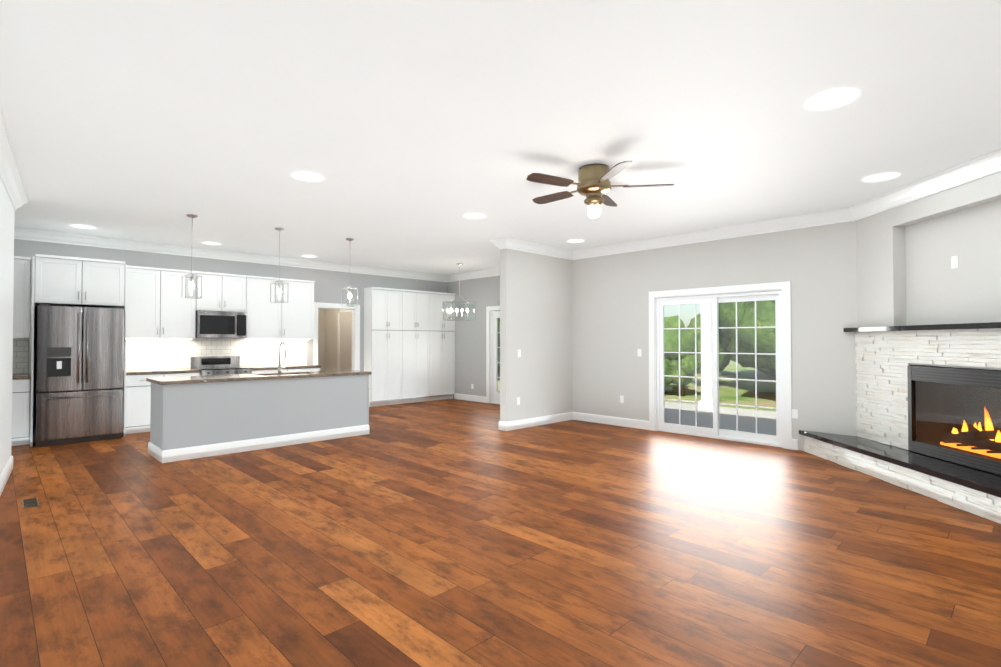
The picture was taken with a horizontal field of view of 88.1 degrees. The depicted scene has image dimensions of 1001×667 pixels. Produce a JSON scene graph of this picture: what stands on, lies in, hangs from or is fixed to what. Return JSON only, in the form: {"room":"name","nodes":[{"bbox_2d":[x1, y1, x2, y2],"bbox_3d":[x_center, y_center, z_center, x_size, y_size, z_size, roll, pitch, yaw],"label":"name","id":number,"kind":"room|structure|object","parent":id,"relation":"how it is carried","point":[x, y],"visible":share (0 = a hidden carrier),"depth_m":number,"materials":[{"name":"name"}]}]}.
{"room":"living room","nodes":[
{"label":"living room","id":0,"kind":"room"},
{"bbox_2d":[0,178,14,475],"bbox_3d":[-2.668,-0.061,2.345,0.140,2.920,8.230,1,-1,-40],"label":"wall","id":1,"kind":"structure","parent":0,"point":[7,212],"depth_m":4.98,"materials":[{"name":"white paint"}]},
{"bbox_2d":[0,456,12,495],"bbox_3d":[-2.612,1.333,2.380,0.701,0.135,8.191,1,-1,-44],"label":"baseboard","id":2,"kind":"structure","parent":1,"relation":"attached to","point":[4,477],"depth_m":4.97,"materials":[{"name":"white wood"}]},
{"bbox_2d":[14,239,446,370],"bbox_3d":[-4.434,0.040,9.457,8.640,2.920,0.140,1,-1,-44],"label":"wall","id":3,"kind":"structure","parent":0,"point":[329,285],"depth_m":9.49,"materials":[{"name":"paint"}]},
{"bbox_2d":[13,256,30,337],"bbox_3d":[-6.843,-0.486,6.757,1.028,1.096,0.347,1,-1,-44],"label":"upper cabinet","id":4,"kind":"object","parent":3,"relation":"attached to","point":[22,265],"depth_m":6.94,"materials":[{"name":"grey wood"}]},
{"bbox_2d":[31,254,126,307],"bbox_3d":[-5.971,-0.708,7.321,0.956,0.636,0.767,1,-1,-44],"label":"upper cabinet","id":5,"kind":"object","parent":3,"relation":"attached to","point":[55,280],"depth_m":7.03,"materials":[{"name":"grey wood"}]},
{"bbox_2d":[12,338,306,373],"bbox_3d":[-5.540,0.097,8.264,5.010,0.948,0.007,1,-1,-44],"label":"backsplash","id":6,"kind":"structure","parent":3,"relation":"attached to","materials":[{"name":"tile"}]},
{"bbox_2d":[123,266,202,337],"bbox_3d":[-5.384,-0.466,8.187,1.051,1.096,0.347,1,-1,-44],"label":"upper cabinet","id":7,"kind":"object","parent":3,"relation":"attached to","point":[155,308],"depth_m":8.04,"materials":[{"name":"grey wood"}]},
{"bbox_2d":[203,272,246,311],"bbox_3d":[-4.782,-0.687,8.780,0.762,0.636,0.347,1,-1,-44],"label":"upper cabinet","id":8,"kind":"object","parent":3,"relation":"attached to","point":[221,292],"depth_m":8.68,"materials":[{"name":"grey wood"}]},
{"bbox_2d":[195,311,246,337],"bbox_3d":[-4.734,-0.145,8.723,0.756,0.440,0.467,1,-1,-44],"label":"over-the-range microwave","id":9,"kind":"object","parent":8,"relation":"attached to","point":[217,324],"visible":0.98,"depth_m":8.56,"materials":[{"name":"grey metal"}]},
{"bbox_2d":[247,275,314,337],"bbox_3d":[-4.098,-0.448,9.448,1.283,1.096,0.347,1,-1,-44],"label":"upper cabinet","id":10,"kind":"object","parent":3,"relation":"attached to","point":[294,318],"depth_m":9.33,"materials":[{"name":"grey wood"}]},
{"bbox_2d":[313,302,359,370],"bbox_3d":[-3.348,0.455,10.501,1.000,2.120,0.160,1,-1,-44],"label":"door frame","id":11,"kind":"structure","parent":3,"relation":"attached to","point":[355,310],"depth_m":10.75,"materials":[{"name":"white wood"}]},
{"bbox_2d":[318,308,323,370],"bbox_3d":[-4.909,0.287,12.110,1.560,2.500,0.100,1,-1,-44],"label":"wall","id":12,"kind":"structure","parent":0,"point":[320,310],"depth_m":12.58,"materials":[{"name":"paint"}]},
{"bbox_2d":[324,308,351,369],"bbox_3d":[-3.564,0.285,11.952,0.100,2.500,2.210,1,-1,-44],"label":"wall","id":13,"kind":"structure","parent":0,"point":[327,339],"depth_m":12.18,"materials":[{"name":"paint"}]},
{"bbox_2d":[446,275,499,398],"bbox_3d":[0.133,0.063,11.069,0.140,2.920,4.230,1,-1,-44],"label":"wall","id":14,"kind":"structure","parent":0,"point":[470,345],"depth_m":11.74,"materials":[{"name":"paint"}]},
{"bbox_2d":[454,393,485,402],"bbox_3d":[-0.693,1.465,11.781,0.016,0.135,1.110,1,-1,-44],"label":"baseboard","id":15,"kind":"structure","parent":14,"relation":"attached to","point":[475,398],"depth_m":11.76,"materials":[{"name":"white wood"}]},
{"bbox_2d":[486,306,499,402],"bbox_3d":[0.072,0.462,11.011,0.020,2.120,1.080,1,-1,-44],"label":"door frame","id":16,"kind":"structure","parent":14,"relation":"attached to","point":[488,309],"depth_m":11.34,"materials":[{"name":"white wood"}]},
{"bbox_2d":[491,311,499,403],"bbox_3d":[0.129,0.515,11.066,0.101,2.016,0.870,1,-1,-44],"label":"door frame","id":17,"kind":"structure","parent":14,"relation":"in","point":[495,393],"depth_m":11.30,"materials":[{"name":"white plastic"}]},
{"bbox_2d":[0,399,1000,666],"bbox_3d":[-1.510,1.508,6.511,8.840,0.100,12.830,1,-1,-44],"label":"floor","id":18,"kind":"structure","parent":0,"point":[448,533],"depth_m":3.28,"materials":[{"name":"brown wood"}]},
{"bbox_2d":[11,378,30,445],"bbox_3d":[-6.750,1.026,6.638,1.025,0.870,0.617,1,-1,-44],"label":"base cabinet","id":19,"kind":"object","parent":18,"relation":"on","point":[21,387],"depth_m":6.73,"materials":[{"name":"grey wood"}]},
{"bbox_2d":[12,374,30,377],"bbox_3d":[-6.745,0.569,6.642,1.028,0.040,0.627,1,-1,-44],"label":"countertop","id":20,"kind":"structure","parent":19,"relation":"on","point":[13,375],"depth_m":6.77,"materials":[{"name":"brown stone"}]},
{"bbox_2d":[21,498,38,508],"bbox_3d":[-3.954,1.424,4.348,0.100,0.007,0.300,1,-1,-44],"label":"floor vent","id":21,"kind":"object","parent":18,"relation":"in","point":[29,503],"visible":1,"depth_m":4.33,"materials":[{"name":"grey metal"}]},
{"bbox_2d":[33,304,123,446],"bbox_3d":[-5.891,0.548,7.222,0.904,1.840,0.942,1,-1,-44],"label":"refrigerator","id":22,"kind":"object","parent":18,"relation":"on","point":[78,375],"visible":0.96,"depth_m":6.90,"materials":[{"name":"grey metal"}]},
{"bbox_2d":[122,370,199,436],"bbox_3d":[-5.313,1.046,8.046,0.980,0.870,0.617,1,-1,-44],"label":"base cabinet","id":23,"kind":"object","parent":18,"relation":"on","point":[136,390],"depth_m":7.61,"materials":[{"name":"grey wood"}]},
{"bbox_2d":[123,366,190,373],"bbox_3d":[-5.310,0.589,8.049,0.983,0.040,0.627,1,-1,-44],"label":"countertop","id":24,"kind":"structure","parent":23,"relation":"on","point":[188,367],"depth_m":7.83,"materials":[{"name":"stone"}]},
{"bbox_2d":[190,356,251,375],"bbox_3d":[-4.647,0.938,8.619,0.756,1.100,0.715,1,-1,-44],"label":"range","id":25,"kind":"object","parent":18,"relation":"on","point":[216,365],"visible":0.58,"depth_m":8.68,"materials":[{"name":"silver metal"}]},
{"bbox_2d":[148,374,368,462],"bbox_3d":[-3.104,1.029,6.944,2.596,0.872,0.726,1,-1,-44],"label":"kitchen island","id":26,"kind":"object","parent":18,"relation":"on","point":[193,417],"depth_m":6.46,"materials":[{"name":"paint"}]},
{"bbox_2d":[146,370,371,385],"bbox_3d":[-3.108,0.571,6.954,2.640,0.040,0.780,1,-1,-44],"label":"island countertop","id":27,"kind":"structure","parent":26,"relation":"on","point":[324,373],"depth_m":6.55,"materials":[{"name":"stone"}]},
{"bbox_2d":[278,342,285,373],"bbox_3d":[-3.043,0.336,7.280,0.106,0.438,0.242,1,-1,-44],"label":"faucet","id":28,"kind":"object","parent":27,"relation":"on","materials":[{"name":"silver metal"}]},
{"bbox_2d":[252,366,320,372],"bbox_3d":[-3.979,1.064,9.354,1.215,0.870,0.617,1,-1,-44],"label":"base cabinet","id":29,"kind":"object","parent":18,"relation":"on","point":[293,368],"depth_m":9.24,"materials":[{"name":"grey wood"}]},
{"bbox_2d":[240,366,290,369],"bbox_3d":[-3.972,0.607,9.360,1.226,0.040,0.627,1,-1,-44],"label":"countertop","id":30,"kind":"structure","parent":29,"relation":"on","point":[253,367],"depth_m":9.01,"materials":[{"name":"stone"}]},
{"bbox_2d":[364,287,403,406],"bbox_3d":[-2.477,0.282,11.040,0.794,2.480,0.327,1,-1,-44],"label":"tall cabinet","id":31,"kind":"object","parent":18,"relation":"on","point":[383,307],"depth_m":10.87,"materials":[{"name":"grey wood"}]},
{"bbox_2d":[404,289,431,402],"bbox_3d":[-1.973,0.289,11.534,0.854,2.480,0.327,1,-1,-44],"label":"tall cabinet","id":32,"kind":"object","parent":18,"relation":"on","point":[409,346],"depth_m":11.45,"materials":[{"name":"grey wood"}]},
{"bbox_2d":[432,292,455,400],"bbox_3d":[-1.469,0.296,12.029,0.795,2.480,0.327,1,-1,-44],"label":"tall cabinet","id":33,"kind":"object","parent":18,"relation":"on","point":[443,331],"depth_m":11.94,"materials":[{"name":"grey wood"}]},
{"bbox_2d":[799,322,1000,523],"bbox_3d":[4.135,0.673,4.652,0.855,1.518,3.630,0,-1,1],"label":"fireplace","id":34,"kind":"object","parent":18,"relation":"on","point":[951,456],"visible":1,"depth_m":4.98,"materials":[{"name":"stone"}]},
{"bbox_2d":[0,0,1000,274],"bbox_3d":[-1.510,-1.301,6.551,8.840,0.520,12.830,1,-1,-44],"label":"ceiling","id":35,"kind":"structure","parent":0,"point":[412,132],"depth_m":3.55,"materials":[{"name":"paint"}]},
{"bbox_2d":[72,224,97,228],"bbox_3d":[-5.646,-1.448,7.001,0.340,0.012,0.340,1,-1,-44],"label":"recessed light","id":36,"kind":"object","parent":35,"relation":"in","point":[84,226],"visible":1,"depth_m":6.97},
{"bbox_2d":[181,214,201,298],"bbox_3d":[-3.821,-0.950,6.402,0.178,1.022,0.178,1,-1,-44],"label":"pendant light","id":37,"kind":"object","parent":35,"relation":"hanging from","point":[191,285],"visible":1,"depth_m":6.39,"materials":[{"name":"silver metal"}]},
{"bbox_2d":[201,242,218,244],"bbox_3d":[-4.588,-1.431,8.206,0.340,0.012,0.340,1,-1,-44],"label":"recessed light","id":38,"kind":"object","parent":35,"relation":"in","point":[211,243],"visible":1,"depth_m":8.19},
{"bbox_2d":[270,228,287,302],"bbox_3d":[-3.057,-0.940,7.151,0.178,1.022,0.178,1,-1,-44],"label":"pendant light","id":39,"kind":"object","parent":35,"relation":"hanging from","point":[279,291],"visible":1,"depth_m":7.14,"materials":[{"name":"silver metal"}]},
{"bbox_2d":[290,172,323,181],"bbox_3d":[-1.814,-1.478,4.876,0.340,0.012,0.340,1,-1,-44],"label":"recessed light","id":40,"kind":"object","parent":35,"relation":"in","point":[308,177],"visible":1,"depth_m":4.85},
{"bbox_2d":[341,238,357,306],"bbox_3d":[-2.300,-0.929,7.893,0.178,1.022,0.178,1,-1,-44],"label":"pendant light","id":41,"kind":"object","parent":35,"relation":"hanging from","point":[348,290],"visible":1,"depth_m":7.87,"materials":[{"name":"silver metal"}]},
{"bbox_2d":[442,263,475,320],"bbox_3d":[-0.825,-0.833,10.388,0.612,1.144,0.312,1,-1,-44],"label":"chandelier","id":42,"kind":"object","parent":35,"relation":"hanging from","point":[456,310],"visible":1,"depth_m":10.39,"materials":[{"name":"silver metal"}]},
{"bbox_2d":[463,213,486,218],"bbox_3d":[-0.320,-1.456,6.410,0.340,0.012,0.340,1,-1,-44],"label":"recessed light","id":43,"kind":"object","parent":35,"relation":"in","point":[471,215],"visible":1,"depth_m":6.41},
{"bbox_2d":[565,239,584,242],"bbox_3d":[1.166,-1.434,8.007,0.340,0.012,0.340,1,-1,-44],"label":"recessed light","id":44,"kind":"object","parent":35,"relation":"in","point":[576,240],"visible":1,"depth_m":8.03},
{"bbox_2d":[526,161,673,218],"bbox_3d":[0.801,-1.246,4.695,1.331,0.480,1.294,1,-1,-44],"label":"ceiling fan","id":45,"kind":"object","parent":35,"relation":"hanging from","point":[594,185],"visible":1,"depth_m":4.56,"materials":[{"name":"brown wood"}]},
{"bbox_2d":[804,88,858,110],"bbox_3d":[2.124,-1.500,3.317,0.340,0.012,0.340,1,-1,-44],"label":"recessed light","id":46,"kind":"object","parent":35,"relation":"in","point":[834,99],"visible":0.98,"depth_m":3.31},
{"bbox_2d":[864,172,900,181],"bbox_3d":[3.596,-1.478,4.886,0.340,0.012,0.340,1,-1,-44],"label":"recessed light","id":47,"kind":"object","parent":35,"relation":"in","point":[882,177],"visible":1,"depth_m":4.88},
{"bbox_2d":[500,249,572,421],"bbox_3d":[0.877,0.030,8.739,2.340,2.920,0.140,1,-1,-44],"label":"wall","id":48,"kind":"structure","parent":0,"point":[536,377],"depth_m":8.33,"materials":[{"name":"paint"}]},
{"bbox_2d":[499,421,504,429],"bbox_3d":[0.766,1.422,8.721,2.216,0.135,0.016,1,-1,-44],"label":"baseboard","id":49,"kind":"structure","parent":48,"relation":"attached to","point":[501,423],"depth_m":7.90,"materials":[{"name":"white wood"}]},
{"bbox_2d":[505,412,572,430],"bbox_3d":[0.672,1.418,8.410,1.646,0.135,0.016,1,-1,-44],"label":"baseboard","id":50,"kind":"structure","parent":48,"relation":"attached to","point":[515,425],"depth_m":8.32,"materials":[{"name":"white wood"}]},
{"bbox_2d":[572,221,1000,450],"bbox_3d":[3.492,0.003,6.829,0.140,2.920,6.250,1,-1,-44],"label":"wall","id":51,"kind":"structure","parent":0,"point":[816,266],"depth_m":7.02,"materials":[{"name":"paint"}]},
{"bbox_2d":[0,105,1000,281],"bbox_3d":[-0.716,-1.399,5.784,8.500,0.145,10.340,1,-1,-44],"label":"crown molding","id":52,"kind":"structure","parent":51,"relation":"attached to","point":[987,164],"depth_m":7.26,"materials":[{"name":"white wood"}]},
{"bbox_2d":[573,412,648,429],"bbox_3d":[1.774,1.418,8.450,0.016,0.135,1.459,1,-1,-44],"label":"baseboard","id":53,"kind":"structure","parent":51,"relation":"attached to","point":[618,421],"depth_m":8.40,"materials":[{"name":"white wood"}]},
{"bbox_2d":[637,349,641,355],"bbox_3d":[2.169,0.300,8.069,0.008,0.116,0.070,1,-1,-44],"label":"light switch","id":54,"kind":"object","parent":51,"relation":"attached to","point":[639,351],"depth_m":8.06,"materials":[{"name":"white plastic"}]},
{"bbox_2d":[656,290,782,447],"bbox_3d":[3.037,0.461,7.293,0.100,2.016,1.770,1,-1,-44],"label":"door","id":55,"kind":"structure","parent":51,"relation":"in","point":[715,431],"depth_m":7.25,"materials":[{"name":"white plastic"}]},
{"bbox_2d":[649,281,791,448],"bbox_3d":[3.026,0.409,7.284,0.160,2.120,1.980,1,-1,-44],"label":"door frame","id":56,"kind":"structure","parent":51,"relation":"attached to","point":[785,287],"depth_m":6.91,"materials":[{"name":"white wood"}]},
{"bbox_2d":[792,409,797,418],"bbox_3d":[3.699,1.008,6.498,0.008,0.116,0.070,1,-1,-44],"label":"outlet","id":57,"kind":"object","parent":51,"relation":"attached to","point":[794,411],"depth_m":6.49,"materials":[{"name":"white plastic"}]},
{"bbox_2d":[856,171,1000,440],"bbox_3d":[4.293,-0.028,4.660,0.280,2.920,2.746,0,-1,1],"label":"wall","id":58,"kind":"structure","parent":0,"point":[907,275],"depth_m":5.07,"materials":[{"name":"paint"}]},
{"bbox_2d":[951,256,957,268],"bbox_3d":[4.281,-0.672,4.876,0.005,0.115,0.070,0,-1,1],"label":"outlet","id":59,"kind":"object","parent":58,"relation":"attached to","point":[954,261],"visible":1,"depth_m":4.87,"materials":[{"name":"white plastic"}]},
{"label":"outside","id":60,"kind":"structure","parent":0,"visible":0},
{"bbox_2d":[498,360,775,410],"bbox_3d":[20.513,1.958,26.995,52.420,0.180,70.000,1,-1,-44],"label":"ground","id":61,"kind":"structure","parent":60,"point":[764,391],"depth_m":15.79,"materials":[{"name":"green plant"}]},
{"bbox_2d":[498,318,499,373],"bbox_3d":[-1.071,-0.258,19.605,3.251,4.044,2.914,1,-1,-44],"label":"tree","id":62,"kind":"object","parent":61,"relation":"on","point":[498,346],"depth_m":19.17,"materials":[{"name":"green plant"}]},
{"bbox_2d":[664,325,675,334],"bbox_3d":[4.727,0.720,15.406,2.075,1.969,1.617,1,-1,-44],"label":"tree","id":63,"kind":"object","parent":61,"relation":"on","point":[666,331],"depth_m":15.36,"materials":[{"name":"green plant"}]},
{"bbox_2d":[664,315,685,330],"bbox_3d":[7.952,0.488,24.886,2.252,2.700,1.922,1,-1,-44],"label":"tree","id":64,"kind":"object","parent":61,"relation":"on","point":[672,320],"depth_m":24.33,"materials":[{"name":"green plant"}]},
{"bbox_2d":[664,330,700,395],"bbox_3d":[4.743,0.794,14.083,1.306,1.783,1.479,1,-1,-44],"label":"tree","id":65,"kind":"object","parent":61,"relation":"on","point":[683,359],"depth_m":13.63,"materials":[{"name":"green plant"}]},
{"bbox_2d":[689,314,700,324],"bbox_3d":[9.644,0.439,23.483,2.248,2.758,2.136,1,-1,-44],"label":"tree","id":66,"kind":"object","parent":61,"relation":"on","point":[697,317],"depth_m":23.79,"materials":[{"name":"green plant"}]},
{"bbox_2d":[686,318,730,370],"bbox_3d":[6.900,0.578,17.301,2.017,2.305,1.695,1,-1,-44],"label":"tree","id":67,"kind":"object","parent":61,"relation":"on","point":[723,350],"depth_m":16.64,"materials":[{"name":"green plant"}]},
{"bbox_2d":[665,402,775,434],"bbox_3d":[3.155,1.575,9.844,3.628,0.100,9.400,1,-1,-44],"label":"patio slab","id":68,"kind":"object","parent":61,"relation":"on","point":[769,419],"depth_m":9.23,"materials":[{"name":"grey concrete"}]},
{"bbox_2d":[698,303,712,409],"bbox_3d":[4.233,0.076,10.572,0.280,2.920,0.280,1,-1,-44],"label":"porch post","id":69,"kind":"object","parent":68,"relation":"on","point":[706,323],"depth_m":10.48,"materials":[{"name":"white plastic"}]},
{"bbox_2d":[719,302,771,367],"bbox_3d":[8.480,-1.127,15.130,4.154,5.653,4.320,1,-1,-44],"label":"tree","id":70,"kind":"object","parent":61,"relation":"on","point":[732,317],"depth_m":14.99,"materials":[{"name":"green plant"}]},
{"bbox_2d":[728,339,775,378],"bbox_3d":[10.868,-1.359,20.624,4.622,6.476,4.633,1,-1,-44],"label":"tree","id":71,"kind":"object","parent":61,"relation":"on","point":[732,347],"depth_m":20.01,"materials":[{"name":"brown plant"}]},
{"bbox_2d":[739,300,775,369],"bbox_3d":[7.422,-0.673,12.360,3.021,4.667,3.442,1,-1,-44],"label":"tree","id":72,"kind":"object","parent":61,"relation":"on","point":[750,322],"depth_m":12.23,"materials":[{"name":"green plant"}]}
]}

